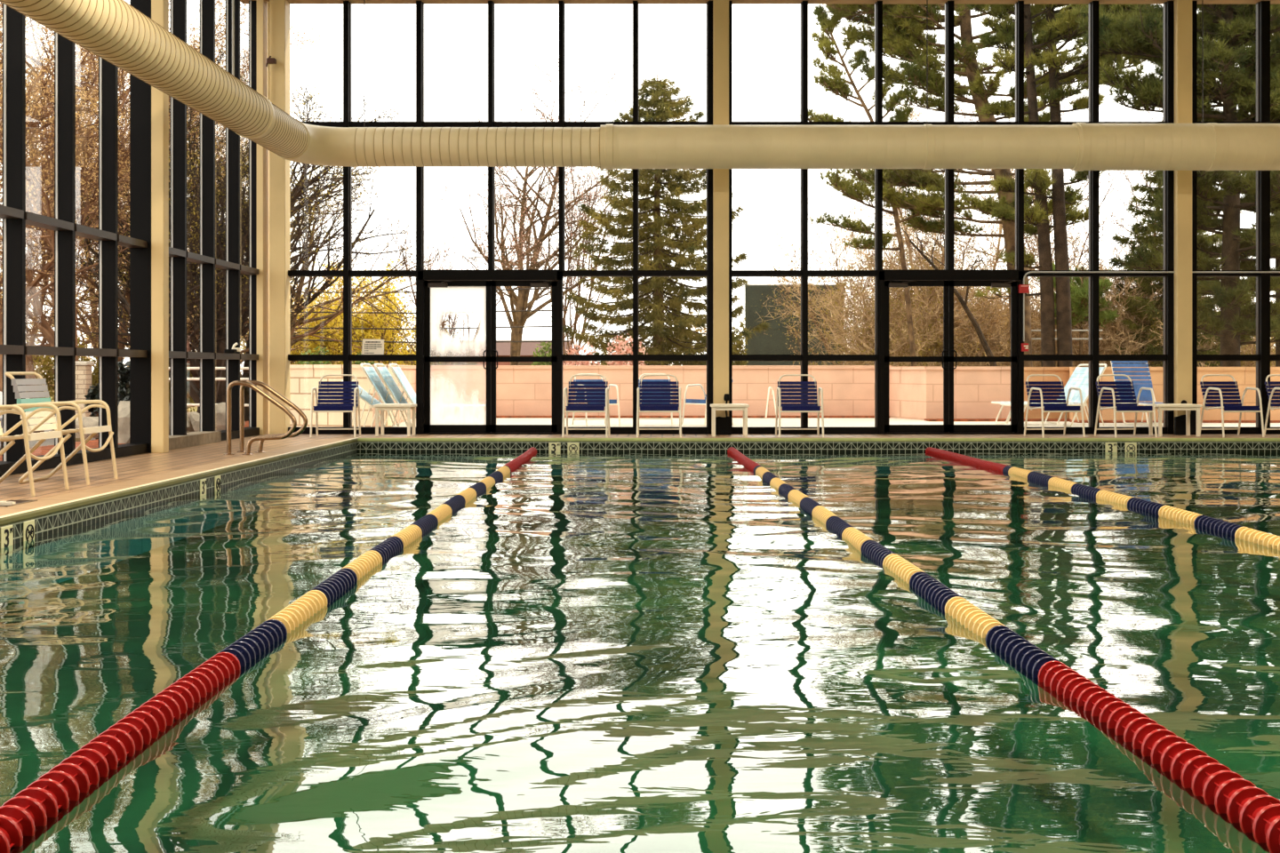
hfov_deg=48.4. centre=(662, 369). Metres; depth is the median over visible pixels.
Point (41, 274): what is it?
tree
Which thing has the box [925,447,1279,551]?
lane rope
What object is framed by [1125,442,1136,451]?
depth marker
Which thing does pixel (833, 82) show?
pine tree
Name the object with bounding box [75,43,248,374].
bare tree
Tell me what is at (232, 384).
pool handrail
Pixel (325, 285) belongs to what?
bare tree
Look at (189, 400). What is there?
bush
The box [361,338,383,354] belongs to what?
paper notice
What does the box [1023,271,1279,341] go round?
conduit pipe
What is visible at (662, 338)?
spruce tree
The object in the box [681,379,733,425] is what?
armchair
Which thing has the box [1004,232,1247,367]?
thicket
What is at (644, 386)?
armchair
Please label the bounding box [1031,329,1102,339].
rail fence
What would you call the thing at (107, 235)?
window
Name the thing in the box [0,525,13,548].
depth marker
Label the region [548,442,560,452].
depth marker
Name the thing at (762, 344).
building
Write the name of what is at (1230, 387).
armchair
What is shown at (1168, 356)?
window
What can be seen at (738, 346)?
bush
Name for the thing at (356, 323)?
tree
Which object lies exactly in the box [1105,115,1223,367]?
spruce tree
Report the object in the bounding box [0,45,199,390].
tree
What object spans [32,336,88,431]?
bush
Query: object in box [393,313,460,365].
tree
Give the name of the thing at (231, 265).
window
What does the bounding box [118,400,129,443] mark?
boulder
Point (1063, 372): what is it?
wall
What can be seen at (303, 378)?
wall
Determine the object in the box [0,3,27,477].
window
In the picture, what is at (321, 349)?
bush
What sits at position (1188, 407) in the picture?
side table
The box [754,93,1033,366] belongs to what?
bare tree
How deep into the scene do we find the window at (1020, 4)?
19.35 m
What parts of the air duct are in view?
hanger rod, hanger rod, hanger rod, hanger rod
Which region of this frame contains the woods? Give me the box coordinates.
[1,267,1275,391]
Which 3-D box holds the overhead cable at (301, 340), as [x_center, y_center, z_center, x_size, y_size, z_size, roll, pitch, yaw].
[-5.672,-0.666,33.000,7.013,0.103,0.032,0,0,0]
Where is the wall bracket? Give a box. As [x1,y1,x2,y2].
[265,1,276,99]
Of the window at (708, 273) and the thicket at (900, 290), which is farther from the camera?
the thicket at (900, 290)
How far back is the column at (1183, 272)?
19.22 m
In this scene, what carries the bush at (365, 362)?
on the lawn
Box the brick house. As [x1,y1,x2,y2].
[430,340,573,365]
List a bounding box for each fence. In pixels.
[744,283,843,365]
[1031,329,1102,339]
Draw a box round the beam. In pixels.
[240,0,1279,4]
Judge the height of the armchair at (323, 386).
0.820 m
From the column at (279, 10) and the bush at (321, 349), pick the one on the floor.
the column at (279, 10)
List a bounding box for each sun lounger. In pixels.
[342,380,447,426]
[360,363,464,426]
[374,363,480,426]
[388,363,486,426]
[991,364,1088,423]
[1000,363,1106,426]
[1110,360,1163,426]
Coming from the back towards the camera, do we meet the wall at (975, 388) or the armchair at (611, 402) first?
the wall at (975, 388)
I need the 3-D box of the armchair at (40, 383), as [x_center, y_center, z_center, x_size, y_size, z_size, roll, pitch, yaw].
[-4.724,0.449,11.180,0.678,0.865,0.588,0,0,0]
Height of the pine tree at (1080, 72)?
10.579 m
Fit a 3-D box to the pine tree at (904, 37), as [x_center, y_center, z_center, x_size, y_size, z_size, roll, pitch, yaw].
[6.225,-4.753,30.182,5.817,12.081,4.484,0,0,19]
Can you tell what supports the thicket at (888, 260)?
on the lawn
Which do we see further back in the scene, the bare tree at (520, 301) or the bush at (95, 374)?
the bare tree at (520, 301)
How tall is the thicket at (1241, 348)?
3.795 m
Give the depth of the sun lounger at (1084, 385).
21.97 m
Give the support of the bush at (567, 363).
on the lawn
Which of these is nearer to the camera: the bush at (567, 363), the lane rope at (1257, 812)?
the lane rope at (1257, 812)
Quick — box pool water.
[0,451,1279,852]
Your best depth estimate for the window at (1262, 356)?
19.35 m
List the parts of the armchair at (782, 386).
leg, leg, backrest, frame, seat, leg, armrest, leg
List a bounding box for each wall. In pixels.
[289,364,394,426]
[371,364,415,426]
[430,365,891,415]
[889,366,926,420]
[926,366,1010,418]
[1024,367,1086,420]
[1069,367,1279,420]
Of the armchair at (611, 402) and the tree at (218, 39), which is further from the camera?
the tree at (218, 39)
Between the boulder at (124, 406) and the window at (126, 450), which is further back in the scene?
the boulder at (124, 406)
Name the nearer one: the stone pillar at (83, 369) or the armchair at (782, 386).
the armchair at (782, 386)
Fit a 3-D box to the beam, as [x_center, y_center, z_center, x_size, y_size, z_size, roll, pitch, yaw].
[3.625,-5.060,19.410,18.750,0.080,0.220,0,0,0]
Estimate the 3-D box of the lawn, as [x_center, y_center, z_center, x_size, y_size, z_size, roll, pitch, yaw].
[0.000,1.305,65.000,120.000,0.250,150.000,0,0,0]
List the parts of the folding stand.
leg, leg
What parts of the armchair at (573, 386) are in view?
leg, leg, seat, frame, backrest, leg, leg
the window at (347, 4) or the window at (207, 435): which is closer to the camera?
the window at (207, 435)
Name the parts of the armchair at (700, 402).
leg, armrest, seat, leg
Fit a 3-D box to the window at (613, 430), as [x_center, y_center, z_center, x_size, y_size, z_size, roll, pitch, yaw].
[-0.852,-2.064,19.425,1.053,5.912,0.150,0,0,0]
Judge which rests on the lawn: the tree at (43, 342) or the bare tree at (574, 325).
the bare tree at (574, 325)
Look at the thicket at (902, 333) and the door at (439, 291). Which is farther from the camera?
the thicket at (902, 333)
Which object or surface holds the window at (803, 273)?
on the floor
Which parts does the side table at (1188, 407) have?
leg, leg, leg, leg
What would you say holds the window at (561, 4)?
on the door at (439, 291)
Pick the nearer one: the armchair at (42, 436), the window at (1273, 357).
the armchair at (42, 436)
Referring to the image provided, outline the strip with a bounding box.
[415,416,1279,423]
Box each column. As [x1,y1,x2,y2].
[129,0,168,453]
[256,0,269,434]
[269,0,289,434]
[712,0,729,417]
[1174,0,1192,416]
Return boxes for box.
[715,393,731,434]
[1018,284,1029,293]
[1174,400,1196,434]
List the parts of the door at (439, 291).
pane, pane, handle, handle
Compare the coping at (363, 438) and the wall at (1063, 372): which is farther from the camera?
the wall at (1063, 372)
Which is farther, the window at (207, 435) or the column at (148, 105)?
the window at (207, 435)
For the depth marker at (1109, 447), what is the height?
0.156 m
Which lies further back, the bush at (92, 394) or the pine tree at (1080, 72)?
the pine tree at (1080, 72)
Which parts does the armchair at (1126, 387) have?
leg, armrest, leg, backrest, frame, seat, seat frame, leg, armrest, leg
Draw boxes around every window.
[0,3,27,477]
[25,32,77,471]
[75,56,119,464]
[118,234,148,457]
[168,0,192,450]
[186,0,220,446]
[215,0,239,440]
[240,0,259,437]
[288,0,351,434]
[348,0,423,434]
[421,0,495,269]
[492,0,565,271]
[562,0,638,434]
[637,0,712,434]
[728,0,807,434]
[808,0,882,434]
[882,0,954,269]
[954,0,1023,269]
[1024,0,1099,434]
[1099,0,1174,434]
[1192,0,1270,434]
[1270,121,1279,434]
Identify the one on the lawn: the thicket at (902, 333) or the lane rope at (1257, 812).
the thicket at (902, 333)
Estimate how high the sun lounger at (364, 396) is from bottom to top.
0.722 m
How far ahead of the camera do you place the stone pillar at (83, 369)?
22.38 m
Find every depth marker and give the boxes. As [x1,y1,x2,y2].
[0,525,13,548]
[23,520,34,541]
[200,479,206,495]
[214,475,220,491]
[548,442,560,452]
[567,442,579,452]
[1104,442,1117,452]
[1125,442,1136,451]
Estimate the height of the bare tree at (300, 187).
6.384 m
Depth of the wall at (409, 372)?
24.46 m
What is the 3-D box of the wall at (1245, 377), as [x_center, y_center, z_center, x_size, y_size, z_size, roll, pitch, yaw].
[9.718,0.565,24.529,5.260,1.230,0.319,0,0,4]
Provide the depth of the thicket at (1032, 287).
38.88 m
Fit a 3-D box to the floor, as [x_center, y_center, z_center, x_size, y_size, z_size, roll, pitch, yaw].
[3.625,1.030,7.810,18.750,0.300,23.620,0,0,0]
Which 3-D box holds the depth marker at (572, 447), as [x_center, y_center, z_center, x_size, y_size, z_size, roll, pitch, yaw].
[-1.150,1.020,18.390,0.152,0.156,0.017,0,0,0]
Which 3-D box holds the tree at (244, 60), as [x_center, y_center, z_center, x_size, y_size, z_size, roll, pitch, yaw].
[-11.490,-3.776,33.765,9.980,10.335,8.586,0,0,41]
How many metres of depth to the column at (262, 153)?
19.18 m
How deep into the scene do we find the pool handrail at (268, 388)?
15.10 m
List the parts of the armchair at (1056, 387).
leg, armrest, leg, backrest, frame, seat frame, seat, leg, armrest, leg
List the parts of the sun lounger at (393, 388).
frame, backrest, frame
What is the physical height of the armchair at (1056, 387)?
0.820 m
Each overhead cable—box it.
[289,309,568,313]
[290,287,568,293]
[295,325,568,329]
[299,339,568,343]
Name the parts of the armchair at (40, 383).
backrest, frame, backrest, backrest, armrest, leg, seat, armrest, leg, seat frame, leg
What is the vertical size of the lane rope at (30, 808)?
0.123 m
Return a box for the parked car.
[0,391,37,428]
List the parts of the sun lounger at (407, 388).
frame, backrest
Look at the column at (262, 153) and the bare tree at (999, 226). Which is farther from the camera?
the bare tree at (999, 226)
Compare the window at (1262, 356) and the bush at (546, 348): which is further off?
the bush at (546, 348)
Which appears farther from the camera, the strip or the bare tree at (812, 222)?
the bare tree at (812, 222)
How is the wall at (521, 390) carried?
on the terrace
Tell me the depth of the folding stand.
26.11 m
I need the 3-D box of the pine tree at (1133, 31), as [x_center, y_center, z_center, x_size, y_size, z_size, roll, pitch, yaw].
[9.494,-3.842,25.147,5.081,10.243,4.952,0,0,0]
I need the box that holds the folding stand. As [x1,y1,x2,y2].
[765,386,775,417]
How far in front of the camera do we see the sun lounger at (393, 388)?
20.91 m
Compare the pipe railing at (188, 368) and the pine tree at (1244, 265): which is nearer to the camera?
the pipe railing at (188, 368)
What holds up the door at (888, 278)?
on the floor
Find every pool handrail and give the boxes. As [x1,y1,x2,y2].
[223,380,296,455]
[236,380,307,452]
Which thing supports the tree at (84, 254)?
on the lawn
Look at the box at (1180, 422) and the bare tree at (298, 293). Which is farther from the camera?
the bare tree at (298, 293)
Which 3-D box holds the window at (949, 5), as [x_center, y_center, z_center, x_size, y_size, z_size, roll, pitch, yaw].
[3.469,-3.180,19.425,1.011,3.680,0.150,0,0,0]
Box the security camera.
[224,343,240,353]
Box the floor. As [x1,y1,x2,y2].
[0,433,1279,501]
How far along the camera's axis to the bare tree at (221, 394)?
27.68 m
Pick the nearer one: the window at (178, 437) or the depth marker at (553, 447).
the window at (178, 437)
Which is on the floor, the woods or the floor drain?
the floor drain
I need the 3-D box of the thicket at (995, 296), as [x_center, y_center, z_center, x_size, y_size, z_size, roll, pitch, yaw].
[8.363,-0.207,36.145,4.157,3.544,4.281,0,0,16]
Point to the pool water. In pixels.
(591, 652)
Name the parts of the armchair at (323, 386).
leg, armrest, leg, seat, backrest, frame, leg, armrest, leg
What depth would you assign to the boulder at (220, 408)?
21.29 m
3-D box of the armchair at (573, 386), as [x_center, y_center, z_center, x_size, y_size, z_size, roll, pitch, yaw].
[-0.998,0.473,18.779,0.594,0.820,0.645,0,0,1]
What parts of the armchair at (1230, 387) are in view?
leg, armrest, backrest, frame, leg, seat frame, seat, leg, armrest, leg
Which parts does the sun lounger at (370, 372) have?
frame, backrest, leg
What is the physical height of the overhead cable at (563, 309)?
0.103 m
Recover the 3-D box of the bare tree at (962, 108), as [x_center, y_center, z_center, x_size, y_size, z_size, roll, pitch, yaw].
[9.318,-3.090,35.387,6.099,8.767,5.760,0,0,-27]
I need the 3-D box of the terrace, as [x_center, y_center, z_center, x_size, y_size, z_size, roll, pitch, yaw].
[5.100,1.040,23.460,21.800,0.280,7.680,0,0,0]
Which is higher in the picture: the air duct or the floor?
the air duct
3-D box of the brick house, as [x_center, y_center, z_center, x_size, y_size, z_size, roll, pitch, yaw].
[-7.088,-0.020,64.000,6.000,2.600,4.800,0,0,0]
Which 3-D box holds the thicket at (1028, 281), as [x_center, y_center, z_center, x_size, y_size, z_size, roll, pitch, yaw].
[9.586,-0.232,38.427,4.286,5.061,4.686,0,0,26]
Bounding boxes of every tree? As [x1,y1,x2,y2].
[0,0,241,442]
[0,0,411,378]
[0,1,217,369]
[0,2,169,449]
[0,15,199,440]
[0,22,128,368]
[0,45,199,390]
[26,27,389,362]
[48,76,399,413]
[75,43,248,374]
[75,105,392,403]
[88,39,300,402]
[119,89,415,365]
[215,66,426,421]
[240,164,468,353]
[240,257,361,367]
[292,254,415,365]
[357,190,549,365]
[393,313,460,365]
[424,56,649,365]
[530,166,631,363]
[549,66,770,365]
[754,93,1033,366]
[763,182,921,365]
[797,4,943,366]
[809,4,1079,367]
[865,210,996,366]
[885,66,1163,364]
[889,168,1111,362]
[966,4,1103,367]
[978,4,1145,367]
[1034,261,1119,367]
[1052,108,1248,365]
[1067,4,1279,367]
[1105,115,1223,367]
[1197,9,1279,367]
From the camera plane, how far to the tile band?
18.40 m
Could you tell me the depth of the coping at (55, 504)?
11.09 m
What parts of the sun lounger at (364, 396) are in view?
frame, backrest, leg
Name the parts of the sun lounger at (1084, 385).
leg, frame, leg, backrest, frame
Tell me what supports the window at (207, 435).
on the floor
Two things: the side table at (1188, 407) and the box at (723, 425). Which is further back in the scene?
the box at (723, 425)
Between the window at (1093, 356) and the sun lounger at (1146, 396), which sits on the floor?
the window at (1093, 356)
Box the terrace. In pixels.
[392,417,1279,426]
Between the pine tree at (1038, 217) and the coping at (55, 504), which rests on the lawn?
the pine tree at (1038, 217)
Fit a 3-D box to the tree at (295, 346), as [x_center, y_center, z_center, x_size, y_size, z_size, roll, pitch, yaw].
[-12.019,-3.402,40.411,9.324,9.574,7.519,0,0,19]
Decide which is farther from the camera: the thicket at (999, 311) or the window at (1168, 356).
the thicket at (999, 311)
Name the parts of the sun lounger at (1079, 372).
leg, frame, leg, frame, backrest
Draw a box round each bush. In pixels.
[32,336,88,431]
[82,356,98,439]
[82,383,98,416]
[118,359,129,404]
[168,350,196,412]
[296,346,331,364]
[352,352,374,364]
[531,342,551,365]
[563,342,599,365]
[605,333,647,365]
[732,317,748,365]
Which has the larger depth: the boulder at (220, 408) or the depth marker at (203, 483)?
the boulder at (220, 408)
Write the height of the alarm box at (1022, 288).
0.115 m
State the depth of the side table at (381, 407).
18.76 m
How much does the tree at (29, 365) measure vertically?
11.484 m
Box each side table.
[373,403,416,436]
[710,403,749,436]
[1146,403,1201,436]
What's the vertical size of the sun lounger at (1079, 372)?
0.972 m
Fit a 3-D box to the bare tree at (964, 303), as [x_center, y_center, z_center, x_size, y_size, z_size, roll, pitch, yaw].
[6.136,-1.248,31.551,2.248,5.106,2.555,0,0,-28]
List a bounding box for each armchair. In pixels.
[0,402,69,496]
[4,371,118,484]
[309,374,360,437]
[561,374,610,437]
[571,373,620,426]
[636,374,681,437]
[638,373,672,425]
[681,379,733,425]
[775,374,823,437]
[1024,374,1085,437]
[1094,374,1157,437]
[1200,374,1264,437]
[1264,374,1279,435]
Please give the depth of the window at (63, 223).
13.15 m
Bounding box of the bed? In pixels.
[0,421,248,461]
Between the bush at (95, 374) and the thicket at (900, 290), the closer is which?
the bush at (95, 374)
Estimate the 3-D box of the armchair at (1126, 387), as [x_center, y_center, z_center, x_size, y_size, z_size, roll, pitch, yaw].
[6.110,0.473,18.799,0.594,0.820,0.645,0,0,-10]
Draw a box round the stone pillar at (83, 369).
[75,361,94,416]
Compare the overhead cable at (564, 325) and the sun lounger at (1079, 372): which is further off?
the overhead cable at (564, 325)
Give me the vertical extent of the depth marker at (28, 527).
0.156 m
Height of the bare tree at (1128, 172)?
8.063 m
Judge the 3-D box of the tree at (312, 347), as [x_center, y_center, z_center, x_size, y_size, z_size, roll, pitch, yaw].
[-10.486,-1.032,41.528,4.653,4.675,4.014,0,0,-10]
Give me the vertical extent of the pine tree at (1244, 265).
9.715 m
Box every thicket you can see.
[765,215,1008,366]
[768,215,1039,365]
[833,289,915,365]
[850,233,1088,367]
[864,260,1008,353]
[959,296,1056,367]
[990,280,1087,367]
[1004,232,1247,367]
[1028,248,1150,366]
[1032,224,1275,367]
[1115,293,1275,367]
[1128,293,1275,367]
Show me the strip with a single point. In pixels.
(925, 420)
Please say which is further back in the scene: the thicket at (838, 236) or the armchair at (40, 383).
the thicket at (838, 236)
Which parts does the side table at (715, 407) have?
leg, leg, leg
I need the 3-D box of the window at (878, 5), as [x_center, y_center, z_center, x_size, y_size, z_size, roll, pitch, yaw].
[2.473,-2.064,19.425,1.052,5.912,0.150,0,0,0]
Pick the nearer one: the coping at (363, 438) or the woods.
the coping at (363, 438)
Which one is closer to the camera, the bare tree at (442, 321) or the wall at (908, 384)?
the wall at (908, 384)
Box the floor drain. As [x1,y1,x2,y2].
[0,500,37,507]
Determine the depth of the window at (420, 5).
19.38 m
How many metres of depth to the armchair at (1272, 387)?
18.96 m
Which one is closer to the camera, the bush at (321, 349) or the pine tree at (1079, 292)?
the pine tree at (1079, 292)
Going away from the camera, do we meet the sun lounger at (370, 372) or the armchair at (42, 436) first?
the armchair at (42, 436)
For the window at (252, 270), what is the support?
on the floor
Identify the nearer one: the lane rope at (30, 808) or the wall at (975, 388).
the lane rope at (30, 808)
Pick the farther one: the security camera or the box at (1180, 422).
the box at (1180, 422)
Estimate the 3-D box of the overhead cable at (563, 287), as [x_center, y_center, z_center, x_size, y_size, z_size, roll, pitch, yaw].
[-5.672,-1.846,33.000,7.013,0.135,0.032,0,0,0]
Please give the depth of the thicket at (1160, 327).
32.55 m
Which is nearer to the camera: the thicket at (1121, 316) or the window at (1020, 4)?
the window at (1020, 4)
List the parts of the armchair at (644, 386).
leg, seat, backrest, frame, leg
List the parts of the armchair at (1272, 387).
leg, backrest, frame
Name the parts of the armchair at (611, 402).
leg, leg, frame, backrest, seat, leg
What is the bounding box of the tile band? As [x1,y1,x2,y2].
[0,441,1279,548]
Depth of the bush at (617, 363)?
30.95 m
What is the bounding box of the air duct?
[0,0,1279,171]
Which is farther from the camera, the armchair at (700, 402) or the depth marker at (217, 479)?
the armchair at (700, 402)
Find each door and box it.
[417,269,562,434]
[879,269,1028,434]
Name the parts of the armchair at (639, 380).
frame, backrest, seat, leg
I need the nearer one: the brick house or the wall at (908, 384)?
the wall at (908, 384)
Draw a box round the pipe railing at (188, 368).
[168,367,248,407]
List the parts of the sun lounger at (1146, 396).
backrest, frame, leg, seat, leg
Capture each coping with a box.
[0,436,360,526]
[357,436,1279,441]
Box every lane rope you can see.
[0,447,536,852]
[727,447,1279,852]
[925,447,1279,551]
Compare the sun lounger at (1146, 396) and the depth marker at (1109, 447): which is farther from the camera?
the sun lounger at (1146, 396)
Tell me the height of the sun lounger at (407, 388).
0.972 m
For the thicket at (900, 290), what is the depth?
37.15 m
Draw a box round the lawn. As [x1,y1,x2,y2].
[42,382,197,417]
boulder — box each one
[75,416,98,438]
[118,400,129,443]
[168,402,194,435]
[186,411,216,431]
[215,402,245,431]
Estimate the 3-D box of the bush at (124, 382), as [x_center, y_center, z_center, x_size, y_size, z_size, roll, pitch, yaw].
[-7.699,0.411,20.502,0.401,1.147,0.390,0,0,0]
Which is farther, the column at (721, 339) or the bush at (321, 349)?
the bush at (321, 349)
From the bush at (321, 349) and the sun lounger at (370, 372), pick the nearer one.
the sun lounger at (370, 372)
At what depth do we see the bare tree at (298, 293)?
30.43 m
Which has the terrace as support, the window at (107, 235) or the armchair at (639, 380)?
the armchair at (639, 380)
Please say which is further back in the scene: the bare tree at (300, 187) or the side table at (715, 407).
the bare tree at (300, 187)
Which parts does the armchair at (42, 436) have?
armrest, leg, leg, seat, armrest, seat frame, leg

